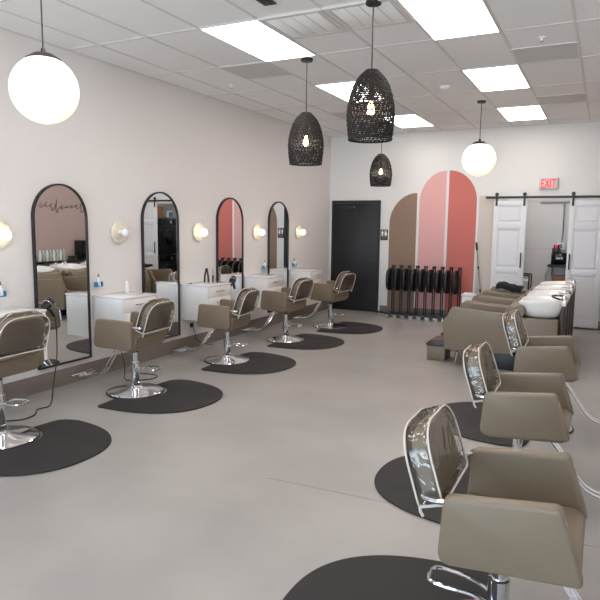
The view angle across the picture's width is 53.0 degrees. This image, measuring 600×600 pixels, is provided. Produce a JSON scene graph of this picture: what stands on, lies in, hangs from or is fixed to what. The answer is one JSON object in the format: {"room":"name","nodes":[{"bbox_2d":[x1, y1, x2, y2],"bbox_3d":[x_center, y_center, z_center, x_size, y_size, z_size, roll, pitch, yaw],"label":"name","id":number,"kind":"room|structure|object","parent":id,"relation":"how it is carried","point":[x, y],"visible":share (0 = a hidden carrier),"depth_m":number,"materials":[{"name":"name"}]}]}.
{"room":"salon","nodes":[
{"label":"salon","id":0,"kind":"room"},
{"bbox_2d":[0,28,330,383],"bbox_3d":[-2.704,-0.795,5.991,0.100,3.503,14.750,4,8,26],"label":"wall","id":1,"kind":"structure","parent":0,"point":[129,137],"depth_m":7.30,"materials":[{"name":"white paint"}]},
{"bbox_2d":[0,281,6,296],"bbox_3d":[-2.825,-0.103,5.672,0.059,0.146,0.086,4,8,26],"label":"bottle","id":2,"kind":"object","parent":1,"relation":"attached to","point":[2,293],"visible":1,"depth_m":5.66,"materials":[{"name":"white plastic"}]},
{"bbox_2d":[0,221,11,248],"bbox_3d":[-2.761,-0.607,5.611,0.161,0.263,0.260,4,8,26],"label":"wall sconce","id":3,"kind":"object","parent":1,"relation":"attached to","point":[5,233],"visible":1,"depth_m":5.64,"materials":[{"name":"white glass"}]},
{"bbox_2d":[0,306,46,359],"bbox_3d":[-2.693,0.342,5.517,0.488,0.485,0.548,4,8,26],"label":"cabinet","id":4,"kind":"object","parent":1,"relation":"attached to","point":[3,310],"visible":0.24,"depth_m":5.61,"materials":[{"name":"white laminate"}]},
{"bbox_2d":[40,298,55,316],"bbox_3d":[-2.447,0.082,5.830,0.108,0.203,0.235,2,7,11],"label":"hair dryer","id":5,"kind":"object","parent":4,"relation":"hanging from","point":[47,304],"visible":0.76,"depth_m":5.81,"materials":[{"name":"black plastic"}]},
{"bbox_2d":[6,318,57,420],"bbox_3d":[-2.505,0.630,5.566,0.424,0.795,0.886,4,8,26],"label":"cord","id":6,"kind":"object","parent":5,"relation":"attached to","point":[54,318],"visible":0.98,"depth_m":5.96,"materials":[{"name":"black rubber"}]},
{"bbox_2d":[31,184,91,369],"bbox_3d":[-2.496,-0.262,6.332,0.034,1.895,0.705,4,8,26],"label":"arched mirror","id":7,"kind":"object","parent":1,"relation":"attached to","point":[59,218],"visible":1,"depth_m":6.33,"materials":[{"name":"black mirror"}]},
{"bbox_2d":[94,274,102,286],"bbox_3d":[-2.268,-0.224,6.768,0.059,0.146,0.086,4,8,26],"label":"holder","id":8,"kind":"object","parent":1,"relation":"attached to","point":[97,282],"visible":1,"depth_m":6.75,"materials":[{"name":"blue plastic"}]},
{"bbox_2d":[111,221,129,243],"bbox_3d":[-2.053,-0.786,7.001,0.161,0.263,0.260,4,8,26],"label":"wall sconce","id":9,"kind":"object","parent":1,"relation":"attached to","point":[119,232],"visible":1,"depth_m":6.98,"materials":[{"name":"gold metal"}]},
{"bbox_2d":[92,291,156,333],"bbox_3d":[-1.990,0.177,6.900,0.488,0.485,0.548,4,8,26],"label":"cabinet","id":10,"kind":"object","parent":1,"relation":"attached to","point":[119,306],"visible":0.41,"depth_m":6.68,"materials":[{"name":"white laminate"}]},
{"bbox_2d":[141,192,180,338],"bbox_3d":[-1.782,-0.430,7.737,0.034,1.895,0.705,4,8,26],"label":"arched mirror","id":11,"kind":"object","parent":1,"relation":"attached to","point":[160,252],"visible":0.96,"depth_m":7.72,"materials":[{"name":"black mirror"}]},
{"bbox_2d":[2,302,328,401],"bbox_3d":[-2.700,0.864,6.119,0.014,0.180,14.630,4,8,26],"label":"baseboard","id":12,"kind":"structure","parent":1,"relation":"attached to","point":[21,388],"depth_m":7.27,"materials":[{"name":"beige tile"}]},
{"bbox_2d":[193,223,207,240],"bbox_3d":[-1.359,-0.945,8.367,0.161,0.263,0.260,4,8,26],"label":"wall sconce","id":13,"kind":"object","parent":1,"relation":"attached to","point":[199,232],"visible":1,"depth_m":8.34,"materials":[{"name":"white glass"}]},
{"bbox_2d":[180,281,230,320],"bbox_3d":[-1.282,0.011,8.291,0.488,0.485,0.548,4,8,26],"label":"drawer cabinet","id":14,"kind":"object","parent":1,"relation":"attached to","point":[192,296],"visible":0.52,"depth_m":8.09,"materials":[{"name":"white laminate"}]},
{"bbox_2d":[229,276,235,288],"bbox_3d":[-0.960,-0.242,8.555,0.108,0.203,0.235,2,7,11],"label":"hair dryer","id":15,"kind":"object","parent":14,"relation":"hanging from","point":[232,280],"visible":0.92,"depth_m":8.52,"materials":[{"name":"black plastic"}]},
{"bbox_2d":[216,198,243,299],"bbox_3d":[-1.060,-0.599,9.155,0.034,1.895,0.705,4,8,26],"label":"arched mirror","id":16,"kind":"object","parent":1,"relation":"attached to","point":[229,215],"visible":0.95,"depth_m":9.12,"materials":[{"name":"black mirror"}]},
{"bbox_2d":[253,224,264,239],"bbox_3d":[-0.644,-1.104,9.773,0.161,0.263,0.260,4,8,26],"label":"wall sconce","id":17,"kind":"object","parent":1,"relation":"attached to","point":[257,231],"visible":1,"depth_m":9.75,"materials":[{"name":"white glass"}]},
{"bbox_2d":[244,274,283,307],"bbox_3d":[-0.574,-0.155,9.683,0.488,0.485,0.548,4,8,26],"label":"drawer cabinet","id":18,"kind":"object","parent":1,"relation":"attached to","point":[269,282],"visible":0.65,"depth_m":9.46,"materials":[{"name":"white laminate"}]},
{"bbox_2d":[267,201,288,312],"bbox_3d":[-0.375,-0.760,10.502,0.034,1.895,0.705,4,8,26],"label":"arched mirror","id":19,"kind":"object","parent":1,"relation":"attached to","point":[278,217],"visible":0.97,"depth_m":10.46,"materials":[{"name":"black mirror"}]},
{"bbox_2d":[270,203,287,286],"bbox_3d":[-0.378,-0.760,10.504,0.016,1.865,0.675,4,8,26],"label":"mirror glass","id":20,"kind":"object","parent":19,"relation":"attached to","point":[278,211],"depth_m":10.48,"materials":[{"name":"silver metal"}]},
{"bbox_2d":[295,225,305,238],"bbox_3d":[0.029,-1.255,11.098,0.161,0.263,0.260,4,8,26],"label":"wall sconce","id":21,"kind":"object","parent":1,"relation":"attached to","point":[299,232],"visible":1,"depth_m":11.07,"materials":[{"name":"white glass"}]},
{"bbox_2d":[289,268,323,296],"bbox_3d":[0.115,-0.317,11.039,0.488,0.485,0.548,4,8,26],"label":"drawer cabinet","id":22,"kind":"object","parent":1,"relation":"attached to","point":[316,275],"visible":0.53,"depth_m":10.85,"materials":[{"name":"white laminate"}]},
{"bbox_2d":[0,309,599,599],"bbox_3d":[0.503,1.103,5.630,6.400,0.100,16.800,4,8,26],"label":"floor","id":23,"kind":"structure","parent":0,"point":[187,505],"depth_m":4.12,"materials":[{"name":"concrete"}]},
{"bbox_2d":[0,310,49,450],"bbox_3d":[-2.547,0.582,4.842,1.094,1.059,0.610,4,8,25],"label":"salon chair","id":24,"kind":"object","parent":23,"relation":"on","point":[23,335],"visible":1,"depth_m":4.69,"materials":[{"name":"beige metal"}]},
{"bbox_2d":[0,419,111,476],"bbox_3d":[-1.978,1.141,4.637,0.920,0.013,1.199,4,8,26],"label":"floor mat","id":25,"kind":"object","parent":23,"relation":"on","point":[63,443],"visible":1,"depth_m":4.59,"materials":[{"name":"black rubber"}]},
{"bbox_2d":[70,297,175,398],"bbox_3d":[-1.850,0.448,6.237,1.094,0.994,0.610,4,8,22],"label":"salon chair","id":26,"kind":"object","parent":23,"relation":"on","point":[146,328],"visible":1,"depth_m":6.01,"materials":[{"name":"leather"}]},
{"bbox_2d":[120,350,156,380],"bbox_3d":[-1.939,0.721,6.856,0.645,0.305,0.372,4,8,26],"label":"cable","id":27,"kind":"object","parent":23,"relation":"on","point":[120,350],"visible":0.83,"depth_m":6.92,"materials":[{"name":"black paint"}]},
{"bbox_2d":[98,379,222,413],"bbox_3d":[-1.268,0.974,6.033,0.920,0.013,1.199,4,8,26],"label":"floor mat","id":28,"kind":"object","parent":23,"relation":"on","point":[181,395],"visible":0.98,"depth_m":5.89,"materials":[{"name":"black rubber"}]},
{"bbox_2d":[172,287,259,364],"bbox_3d":[-1.081,0.293,7.708,1.094,0.954,0.610,3,8,21],"label":"salon chair","id":29,"kind":"object","parent":23,"relation":"on","point":[229,315],"visible":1,"depth_m":7.46,"materials":[{"name":"leather"}]},
{"bbox_2d":[201,352,295,373],"bbox_3d":[-0.533,0.796,7.522,0.920,0.013,1.199,4,8,26],"label":"floor mat","id":30,"kind":"object","parent":23,"relation":"on","point":[259,362],"visible":0.98,"depth_m":7.38,"materials":[{"name":"black rubber"}]},
{"bbox_2d":[241,277,313,342],"bbox_3d":[-0.357,0.113,9.153,1.094,0.969,0.610,5,8,30],"label":"salon chair","id":31,"kind":"object","parent":23,"relation":"on","point":[292,299],"visible":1,"depth_m":8.89,"materials":[{"name":"leather"}]},
{"bbox_2d":[267,334,343,349],"bbox_3d":[0.179,0.626,8.945,0.920,0.013,1.199,4,8,26],"label":"floor mat","id":32,"kind":"object","parent":23,"relation":"on","point":[312,341],"visible":0.94,"depth_m":8.80,"materials":[{"name":"black rubber"}]},
{"bbox_2d":[291,271,355,328],"bbox_3d":[0.391,-0.035,10.402,1.094,0.969,0.610,5,9,33],"label":"salon chair","id":33,"kind":"object","parent":23,"relation":"on","point":[338,290],"visible":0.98,"depth_m":10.13,"materials":[{"name":"leather"}]},
{"bbox_2d":[316,322,382,333],"bbox_3d":[0.922,0.479,10.185,0.920,0.013,1.199,4,8,26],"label":"floor mat","id":34,"kind":"object","parent":23,"relation":"on","point":[352,327],"visible":0.96,"depth_m":10.04,"materials":[{"name":"black rubber"}]},
{"bbox_2d":[376,265,395,316],"bbox_3d":[1.659,-0.191,11.634,0.354,1.000,0.400,4,8,26],"label":"trolley","id":35,"kind":"object","parent":23,"relation":"on","point":[390,271],"visible":0.93,"depth_m":11.53,"materials":[{"name":"black paint"}]},
{"bbox_2d":[386,268,393,290],"bbox_3d":[1.733,-0.403,11.571,0.060,0.440,0.400,4,8,26],"label":"tray","id":36,"kind":"object","parent":35,"relation":"on","point":[390,271],"depth_m":11.48,"materials":[{"name":"black plastic"}]},
{"bbox_2d":[283,555,489,599],"bbox_3d":[0.364,1.415,2.661,0.920,0.013,1.199,4,8,26],"label":"floor mat","id":37,"kind":"object","parent":23,"relation":"on","point":[370,577],"visible":0.8,"depth_m":2.94,"materials":[{"name":"black rubber"}]},
{"bbox_2d":[392,265,403,317],"bbox_3d":[1.889,-0.173,11.520,0.152,1.000,0.400,4,8,26],"label":"trolley","id":38,"kind":"object","parent":23,"relation":"on","point":[398,272],"visible":0.93,"depth_m":11.45,"materials":[{"name":"black paint"}]},
{"bbox_2d":[394,268,401,290],"bbox_3d":[1.873,-0.393,11.501,0.060,0.440,0.400,4,8,26],"label":"tray","id":39,"kind":"object","parent":38,"relation":"on","point":[398,272],"depth_m":11.42,"materials":[{"name":"black plastic"}]},
{"bbox_2d":[400,265,411,318],"bbox_3d":[2.029,-0.163,11.449,0.152,1.000,0.400,4,8,26],"label":"trolley","id":40,"kind":"object","parent":23,"relation":"on","point":[406,272],"visible":0.91,"depth_m":11.38,"materials":[{"name":"black paint"}]},
{"bbox_2d":[402,268,409,290],"bbox_3d":[2.014,-0.382,11.431,0.060,0.440,0.400,4,8,26],"label":"tray","id":41,"kind":"object","parent":40,"relation":"on","point":[406,272],"depth_m":11.34,"materials":[{"name":"black plastic"}]},
{"bbox_2d":[408,266,419,318],"bbox_3d":[2.169,-0.153,11.379,0.152,1.000,0.400,4,8,26],"label":"trolley","id":42,"kind":"object","parent":23,"relation":"on","point":[414,273],"visible":0.91,"depth_m":11.31,"materials":[{"name":"black paint"}]},
{"bbox_2d":[410,269,417,291],"bbox_3d":[2.154,-0.372,11.361,0.060,0.440,0.400,4,8,26],"label":"tray","id":43,"kind":"object","parent":42,"relation":"on","point":[414,272],"depth_m":11.27,"materials":[{"name":"black plastic"}]},
{"bbox_2d":[416,266,427,319],"bbox_3d":[2.309,-0.142,11.309,0.152,1.000,0.400,4,8,26],"label":"trolley","id":44,"kind":"object","parent":23,"relation":"on","point":[422,277],"visible":0.95,"depth_m":11.23,"materials":[{"name":"black paint"}]},
{"bbox_2d":[418,269,425,292],"bbox_3d":[2.294,-0.362,11.291,0.060,0.440,0.400,4,8,26],"label":"tray","id":45,"kind":"object","parent":44,"relation":"on","point":[422,273],"depth_m":11.19,"materials":[{"name":"black plastic"}]},
{"bbox_2d":[374,456,470,523],"bbox_3d":[0.987,1.242,4.106,0.920,0.013,1.199,4,8,26],"label":"floor mat","id":46,"kind":"object","parent":23,"relation":"on","point":[392,481],"visible":0.42,"depth_m":4.00,"materials":[{"name":"black rubber"}]},
{"bbox_2d":[424,266,435,320],"bbox_3d":[2.449,-0.132,11.239,0.152,1.000,0.400,4,8,26],"label":"trolley","id":47,"kind":"object","parent":23,"relation":"on","point":[430,283],"visible":0.98,"depth_m":11.17,"materials":[{"name":"black paint"}]},
{"bbox_2d":[426,269,433,292],"bbox_3d":[2.434,-0.351,11.221,0.060,0.440,0.400,4,8,26],"label":"tray","id":48,"kind":"object","parent":47,"relation":"on","point":[430,275],"depth_m":11.11,"materials":[{"name":"black plastic"}]},
{"bbox_2d":[270,478,599,547],"bbox_3d":[0.904,1.306,3.636,2.481,0.004,0.006,4,8,25],"label":"trim","id":49,"kind":"structure","parent":23,"relation":"on","point":[270,478],"depth_m":3.94,"materials":[{"name":"grey concrete"}]},
{"bbox_2d":[432,267,444,320],"bbox_3d":[2.589,-0.121,11.169,0.152,1.000,0.400,4,8,26],"label":"trolley","id":50,"kind":"object","parent":23,"relation":"on","point":[439,277],"visible":0.97,"depth_m":11.10,"materials":[{"name":"black paint"}]},
{"bbox_2d":[435,270,442,293],"bbox_3d":[2.574,-0.341,11.151,0.060,0.440,0.400,4,8,26],"label":"tray","id":51,"kind":"object","parent":50,"relation":"on","point":[439,274],"depth_m":11.06,"materials":[{"name":"black plastic"}]},
{"bbox_2d":[441,267,453,321],"bbox_3d":[2.730,-0.111,11.099,0.152,1.000,0.400,4,8,26],"label":"trolley","id":52,"kind":"object","parent":23,"relation":"on","point":[447,285],"visible":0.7,"depth_m":11.03,"materials":[{"name":"black paint"}]},
{"bbox_2d":[443,270,450,293],"bbox_3d":[2.714,-0.331,11.081,0.060,0.440,0.400,4,8,26],"label":"tray","id":53,"kind":"object","parent":52,"relation":"on","point":[447,276],"depth_m":10.98,"materials":[{"name":"black plastic"}]},
{"bbox_2d":[452,267,461,306],"bbox_3d":[2.870,-0.101,11.029,0.152,1.000,0.400,4,8,26],"label":"trolley","id":54,"kind":"object","parent":23,"relation":"on","point":[456,280],"visible":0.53,"depth_m":10.95,"materials":[{"name":"black paint"}]},
{"bbox_2d":[452,270,459,294],"bbox_3d":[2.854,-0.320,11.011,0.060,0.440,0.400,4,8,26],"label":"tray","id":55,"kind":"object","parent":54,"relation":"on","point":[456,275],"depth_m":10.91,"materials":[{"name":"black plastic"}]},
{"bbox_2d":[461,292,477,301],"bbox_3d":[2.978,0.169,10.600,0.236,0.575,0.316,4,8,26],"label":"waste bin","id":56,"kind":"object","parent":23,"relation":"on","point":[467,295],"visible":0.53,"depth_m":10.46,"materials":[{"name":"white plastic"}]},
{"bbox_2d":[475,242,480,294],"bbox_3d":[3.318,-0.327,11.061,0.307,1.452,0.117,7,9,41],"label":"mop","id":57,"kind":"object","parent":23,"relation":"on","point":[475,242],"visible":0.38,"depth_m":11.08,"materials":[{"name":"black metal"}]},
{"bbox_2d":[444,402,528,446],"bbox_3d":[1.640,1.080,5.457,0.920,0.013,1.199,4,8,26],"label":"floor mat","id":58,"kind":"object","parent":23,"relation":"on","point":[468,417],"visible":0.28,"depth_m":5.30,"materials":[{"name":"black rubber"}]},
{"bbox_2d":[403,404,587,599],"bbox_3d":[0.971,0.976,2.387,1.094,0.969,0.610,4,8,26],"label":"salon chair","id":59,"kind":"object","parent":23,"relation":"on","point":[523,513],"visible":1,"depth_m":2.36,"materials":[{"name":"beige leather"}]},
{"bbox_2d":[425,292,568,370],"bbox_3d":[2.462,0.341,7.623,1.661,0.956,0.720,4,8,26],"label":"chair","id":60,"kind":"object","parent":23,"relation":"on","point":[471,323],"visible":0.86,"depth_m":7.34,"materials":[{"name":"leather"}]},
{"bbox_2d":[425,336,443,346],"bbox_3d":[1.846,0.534,7.959,0.287,0.086,0.360,4,8,26],"label":"footrest","id":61,"kind":"object","parent":60,"relation":"on","point":[438,341],"depth_m":7.82,"materials":[{"name":"black leather"}]},
{"bbox_2d":[518,295,564,317],"bbox_3d":[2.953,0.075,7.341,0.544,0.237,0.630,4,8,26],"label":"bowl","id":62,"kind":"object","parent":60,"relation":"on","point":[548,306],"depth_m":7.11,"materials":[{"name":"white ceramic"}]},
{"bbox_2d":[440,287,571,335],"bbox_3d":[2.816,0.258,8.319,1.661,0.956,0.720,4,8,26],"label":"lounger","id":63,"kind":"object","parent":23,"relation":"on","point":[477,299],"visible":0.22,"depth_m":8.26,"materials":[{"name":"ceramic"}]},
{"bbox_2d":[526,290,568,295],"bbox_3d":[3.303,0.308,8.076,0.544,0.874,0.630,4,8,26],"label":"bowl","id":64,"kind":"object","parent":63,"relation":"on","point":[535,292],"depth_m":8.24,"materials":[{"name":"ceramic"}]},
{"bbox_2d":[565,290,571,298],"bbox_3d":[3.531,-0.084,7.914,0.068,0.117,0.480,4,8,26],"label":"tap","id":65,"kind":"object","parent":63,"relation":"on","point":[567,292],"depth_m":7.79,"materials":[{"name":"silver metal"}]},
{"bbox_2d":[476,282,574,334],"bbox_3d":[3.169,0.175,9.014,1.661,0.956,0.720,4,8,26],"label":"lounger","id":66,"kind":"object","parent":23,"relation":"on","point":[571,287],"visible":0.24,"depth_m":8.94,"materials":[{"name":"ceramic"}]},
{"bbox_2d":[532,285,571,290],"bbox_3d":[3.657,0.225,8.772,0.544,0.874,0.630,4,8,26],"label":"bowl","id":67,"kind":"object","parent":66,"relation":"on","point":[542,287],"depth_m":8.95,"materials":[{"name":"ceramic"}]},
{"bbox_2d":[569,285,574,292],"bbox_3d":[3.885,-0.167,8.610,0.068,0.117,0.480,4,8,26],"label":"tap","id":68,"kind":"object","parent":66,"relation":"on","point":[571,287],"depth_m":8.49,"materials":[{"name":"silver metal"}]},
{"bbox_2d":[523,273,531,289],"bbox_3d":[4.397,-0.128,12.134,0.481,0.814,0.496,4,8,26],"label":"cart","id":69,"kind":"object","parent":23,"relation":"on","point":[526,282],"visible":0.06,"depth_m":11.87,"materials":[{"name":"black metal"}]},
{"bbox_2d":[485,278,576,335],"bbox_3d":[3.523,0.091,9.710,1.661,0.956,0.720,4,8,26],"label":"lounger","id":70,"kind":"object","parent":23,"relation":"on","point":[573,282],"visible":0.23,"depth_m":9.48,"materials":[{"name":"ceramic"}]},
{"bbox_2d":[496,281,523,292],"bbox_3d":[3.322,-0.214,9.528,0.380,0.158,0.300,4,8,26],"label":"cape","id":71,"kind":"object","parent":70,"relation":"on","point":[505,285],"visible":1,"depth_m":9.43,"materials":[{"name":"black fabric"}]},
{"bbox_2d":[538,281,574,285],"bbox_3d":[4.011,0.142,9.468,0.544,0.874,0.630,4,8,26],"label":"bowl","id":72,"kind":"object","parent":70,"relation":"on","point":[545,282],"depth_m":9.63,"materials":[{"name":"ceramic"}]},
{"bbox_2d":[463,342,599,498],"bbox_3d":[1.570,0.802,3.788,1.059,0.979,0.610,4,8,26],"label":"salon chair","id":73,"kind":"object","parent":23,"relation":"on","point":[522,406],"visible":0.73,"depth_m":3.66,"materials":[{"name":"leather"}]},
{"bbox_2d":[502,309,599,433],"bbox_3d":[2.277,0.621,5.178,1.039,1.009,0.610,4,8,26],"label":"salon chair","id":74,"kind":"object","parent":23,"relation":"on","point":[534,354],"visible":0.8,"depth_m":5.06,"materials":[{"name":"leather"}]},
{"bbox_2d":[552,275,564,280],"bbox_3d":[5.158,-0.086,11.921,0.340,0.803,0.302,4,8,26],"label":"cardboard box","id":75,"kind":"object","parent":23,"relation":"on","point":[554,277],"visible":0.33,"depth_m":11.78,"materials":[{"name":"brown cardboard"}]},
{"bbox_2d":[0,0,599,136],"bbox_3d":[-0.100,-2.384,4.420,5.940,0.100,14.850,4,8,26],"label":"ceiling","id":76,"kind":"structure","parent":0,"point":[485,50],"depth_m":6.28,"materials":[{"name":"white tile"}]},
{"bbox_2d":[8,0,79,123],"bbox_3d":[-1.878,-1.824,4.398,0.484,1.044,0.484,4,8,26],"label":"globe pendant","id":77,"kind":"object","parent":76,"relation":"hanging from","point":[41,86],"visible":1,"depth_m":4.27,"materials":[{"name":"white glass"}]},
{"bbox_2d":[219,62,291,79],"bbox_3d":[-0.507,-2.651,6.968,0.615,0.011,0.615,4,8,26],"label":"ceiling vent","id":78,"kind":"object","parent":76,"relation":"in","point":[258,70],"visible":1,"depth_m":6.94,"materials":[{"name":"white metal"}]},
{"bbox_2d":[199,19,316,61],"bbox_3d":[-0.372,-2.513,5.880,0.615,0.011,1.220,4,8,26],"label":"recessed light","id":79,"kind":"object","parent":76,"relation":"in","point":[252,37],"visible":1,"depth_m":5.81,"materials":[{"name":"white plastic"}]},
{"bbox_2d":[256,0,276,5],"bbox_3d":[-0.269,-2.373,4.790,0.110,0.015,0.150,4,8,26],"label":"ceiling vent","id":80,"kind":"object","parent":76,"relation":"in","point":[263,2],"visible":1,"depth_m":4.79,"materials":[{"name":"black metal"}]},
{"bbox_2d":[0,0,599,136],"bbox_3d":[-0.105,-2.330,4.418,5.740,0.007,14.630,4,8,26],"label":"ceiling grid","id":81,"kind":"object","parent":76,"relation":"attached to","point":[575,21],"depth_m":6.42,"materials":[{"name":"white metal"}]},
{"bbox_2d":[257,9,348,39],"bbox_3d":[0.039,-2.437,5.336,0.610,0.017,0.610,4,8,26],"label":"ceiling vent","id":82,"kind":"object","parent":76,"relation":"in","point":[311,23],"visible":0.99,"depth_m":5.30,"materials":[{"name":"white metal"}]},
{"bbox_2d":[288,57,323,165],"bbox_3d":[0.068,-2.034,6.525,0.394,1.111,0.392,5,8,30],"label":"pendant","id":83,"kind":"object","parent":76,"relation":"hanging from","point":[302,119],"visible":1,"depth_m":6.44,"materials":[{"name":"black wicker"}]},
{"bbox_2d":[314,81,386,102],"bbox_3d":[0.728,-2.771,8.043,0.615,0.011,1.220,4,8,26],"label":"recessed light","id":84,"kind":"object","parent":76,"relation":"in","point":[342,90],"visible":0.31,"depth_m":7.85,"materials":[{"name":"white plastic"}]},
{"bbox_2d":[329,110,377,119],"bbox_3d":[0.867,-2.974,9.671,0.615,0.011,0.615,4,8,26],"label":"ceiling vent","id":85,"kind":"object","parent":76,"relation":"in","point":[342,115],"visible":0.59,"depth_m":9.63,"materials":[{"name":"white metal"}]},
{"bbox_2d":[322,0,415,30],"bbox_3d":[0.588,-2.396,5.062,0.610,0.017,0.610,4,8,26],"label":"ceiling vent","id":86,"kind":"object","parent":76,"relation":"in","point":[353,16],"visible":0.96,"depth_m":5.04,"materials":[{"name":"white metal"}]},
{"bbox_2d":[346,0,394,142],"bbox_3d":[0.576,-1.834,4.835,0.394,1.078,0.392,5,8,30],"label":"pendant","id":87,"kind":"object","parent":76,"relation":"hanging from","point":[374,77],"visible":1,"depth_m":4.75,"materials":[{"name":"black wicker"}]},
{"bbox_2d":[369,140,391,186],"bbox_3d":[1.417,-2.531,10.484,0.394,1.079,0.392,5,8,30],"label":"pendant","id":88,"kind":"object","parent":76,"relation":"hanging from","point":[385,181],"visible":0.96,"depth_m":10.39,"materials":[{"name":"black wicker"}]},
{"bbox_2d":[385,114,434,127],"bbox_3d":[1.828,-3.029,10.206,0.615,0.011,1.220,4,8,26],"label":"recessed light","id":89,"kind":"object","parent":76,"relation":"in","point":[410,120],"visible":0.8,"depth_m":10.22,"materials":[{"name":"white plastic"}]},
{"bbox_2d":[397,0,500,40],"bbox_3d":[1.275,-2.391,5.057,0.615,0.011,1.220,4,8,26],"label":"recessed light","id":90,"kind":"object","parent":76,"relation":"in","point":[440,19],"visible":1,"depth_m":5.10,"materials":[{"name":"white plastic"}]},
{"bbox_2d":[462,100,495,175],"bbox_3d":[2.564,-2.295,8.576,0.472,1.046,0.472,4,8,26],"label":"globe pendant","id":91,"kind":"object","parent":76,"relation":"hanging from","point":[479,158],"visible":1,"depth_m":8.46,"materials":[{"name":"white glass"}]},
{"bbox_2d":[461,64,530,91],"bbox_3d":[2.374,-2.649,7.220,0.615,0.011,1.220,4,8,26],"label":"recessed light","id":92,"kind":"object","parent":76,"relation":"in","point":[506,77],"visible":1,"depth_m":7.17,"materials":[{"name":"white plastic"}]},
{"bbox_2d":[496,105,546,120],"bbox_3d":[3.474,-2.907,9.383,0.615,0.011,1.220,4,8,26],"label":"recessed light","id":93,"kind":"object","parent":76,"relation":"in","point":[533,112],"visible":1,"depth_m":9.35,"materials":[{"name":"white plastic"}]},
{"bbox_2d":[510,41,580,64],"bbox_3d":[2.512,-2.512,6.137,0.615,0.011,0.615,4,8,26],"label":"ceiling vent","id":94,"kind":"object","parent":76,"relation":"in","point":[567,50],"visible":1,"depth_m":6.11,"materials":[{"name":"white metal"}]},
{"bbox_2d":[536,92,586,104],"bbox_3d":[3.612,-2.770,8.299,0.615,0.011,0.615,4,8,26],"label":"ceiling vent","id":95,"kind":"object","parent":76,"relation":"in","point":[573,97],"visible":1,"depth_m":8.26,"materials":[{"name":"white metal"}]},
{"bbox_2d":[329,122,599,327],"bbox_3d":[3.199,-1.376,11.172,5.740,3.503,0.120,4,8,26],"label":"wall","id":96,"kind":"structure","parent":0,"point":[569,152],"depth_m":11.02,"materials":[{"name":"white paint"}]},
{"bbox_2d":[331,200,380,312],"bbox_3d":[1.092,-0.884,12.162,1.040,2.232,0.127,4,8,26],"label":"door","id":97,"kind":"structure","parent":96,"relation":"in","point":[355,238],"depth_m":12.16,"materials":[{"name":"black paint"}]},
{"bbox_2d":[380,229,387,239],"bbox_3d":[1.662,-1.288,11.887,0.150,0.210,0.014,4,8,26],"label":"restroom sign","id":98,"kind":"object","parent":96,"relation":"attached to","point":[384,232],"visible":1,"depth_m":11.88,"materials":[{"name":"black paint"}]},
{"bbox_2d":[387,193,416,307],"bbox_3d":[1.992,-0.967,11.765,0.540,2.213,0.003,4,8,26],"label":"arch","id":99,"kind":"object","parent":96,"relation":"attached to","point":[402,224],"visible":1,"depth_m":11.73,"materials":[{"name":"brown paint"}]},
{"bbox_2d":[416,171,446,309],"bbox_3d":[2.503,-1.130,11.486,0.500,2.618,0.003,4,8,26],"label":"arch","id":100,"kind":"object","parent":96,"relation":"attached to","point":[432,207],"visible":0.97,"depth_m":11.45,"materials":[{"name":"pink paint"}]},
{"bbox_2d":[444,170,476,309],"bbox_3d":[3.003,-1.093,11.236,0.520,2.618,0.003,4,8,26],"label":"arch","id":101,"kind":"object","parent":96,"relation":"attached to","point":[462,204],"visible":0.96,"depth_m":11.21,"materials":[{"name":"red paint"}]},
{"bbox_2d":[379,305,599,329],"bbox_3d":[3.648,0.332,11.072,4.596,0.150,0.014,4,8,26],"label":"baseboard","id":102,"kind":"structure","parent":96,"relation":"attached to","point":[381,307],"depth_m":11.73,"materials":[{"name":"beige tile"}]},
{"bbox_2d":[475,196,508,294],"bbox_3d":[3.498,-0.823,11.016,0.515,2.148,0.003,4,8,26],"label":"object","id":103,"kind":"structure","parent":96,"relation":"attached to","point":[486,206],"depth_m":11.04,"materials":[{"name":"beige paint"}]},
{"bbox_2d":[486,192,599,328],"bbox_3d":[4.464,-0.706,10.473,2.490,2.317,0.118,4,8,26],"label":"door","id":104,"kind":"structure","parent":96,"relation":"in","point":[583,246],"depth_m":10.26,"materials":[{"name":"white paint"}]},
{"bbox_2d":[490,192,526,288],"bbox_3d":[3.728,-0.758,10.816,0.560,2.317,0.075,4,8,26],"label":"door","id":105,"kind":"structure","parent":104,"relation":"hanging from","point":[509,217],"depth_m":10.78,"materials":[{"name":"white paint"}]},
{"bbox_2d":[539,178,558,188],"bbox_3d":[4.312,-2.020,10.433,0.310,0.196,0.049,4,8,26],"label":"exit sign","id":106,"kind":"object","parent":96,"relation":"attached to","point":[544,183],"visible":1,"depth_m":10.41,"materials":[{"name":"red"}]},
{"bbox_2d":[523,201,569,288],"bbox_3d":[5.376,-1.086,12.085,3.050,2.750,0.100,4,8,26],"label":"wall","id":107,"kind":"structure","parent":0,"point":[544,221],"depth_m":12.23,"materials":[{"name":"white paint"}]},
{"bbox_2d":[540,202,569,249],"bbox_3d":[5.205,-1.484,12.031,0.800,0.949,0.065,4,8,26],"label":"conduit","id":108,"kind":"object","parent":107,"relation":"attached to","point":[562,245],"visible":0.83,"depth_m":12.02,"materials":[{"name":"silver metal"}]},
{"bbox_2d":[547,264,565,275],"bbox_3d":[5.338,-0.569,11.895,0.820,0.240,0.379,4,8,26],"label":"wall shelf","id":109,"kind":"object","parent":107,"relation":"attached to","point":[548,265],"visible":0.42,"depth_m":11.85,"materials":[{"name":"black metal"}]},
{"bbox_2d":[551,253,566,264],"bbox_3d":[5.212,-0.811,11.909,0.430,0.230,0.358,4,8,26],"label":"microwave","id":110,"kind":"object","parent":109,"relation":"on","point":[556,258],"visible":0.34,"depth_m":11.81,"materials":[{"name":"black plastic"}]},
{"bbox_2d":[552,245,559,252],"bbox_3d":[5.096,-1.016,11.960,0.140,0.159,0.170,4,8,26],"label":"coffee maker","id":111,"kind":"object","parent":110,"relation":"on","point":[556,249],"visible":1,"depth_m":11.90,"materials":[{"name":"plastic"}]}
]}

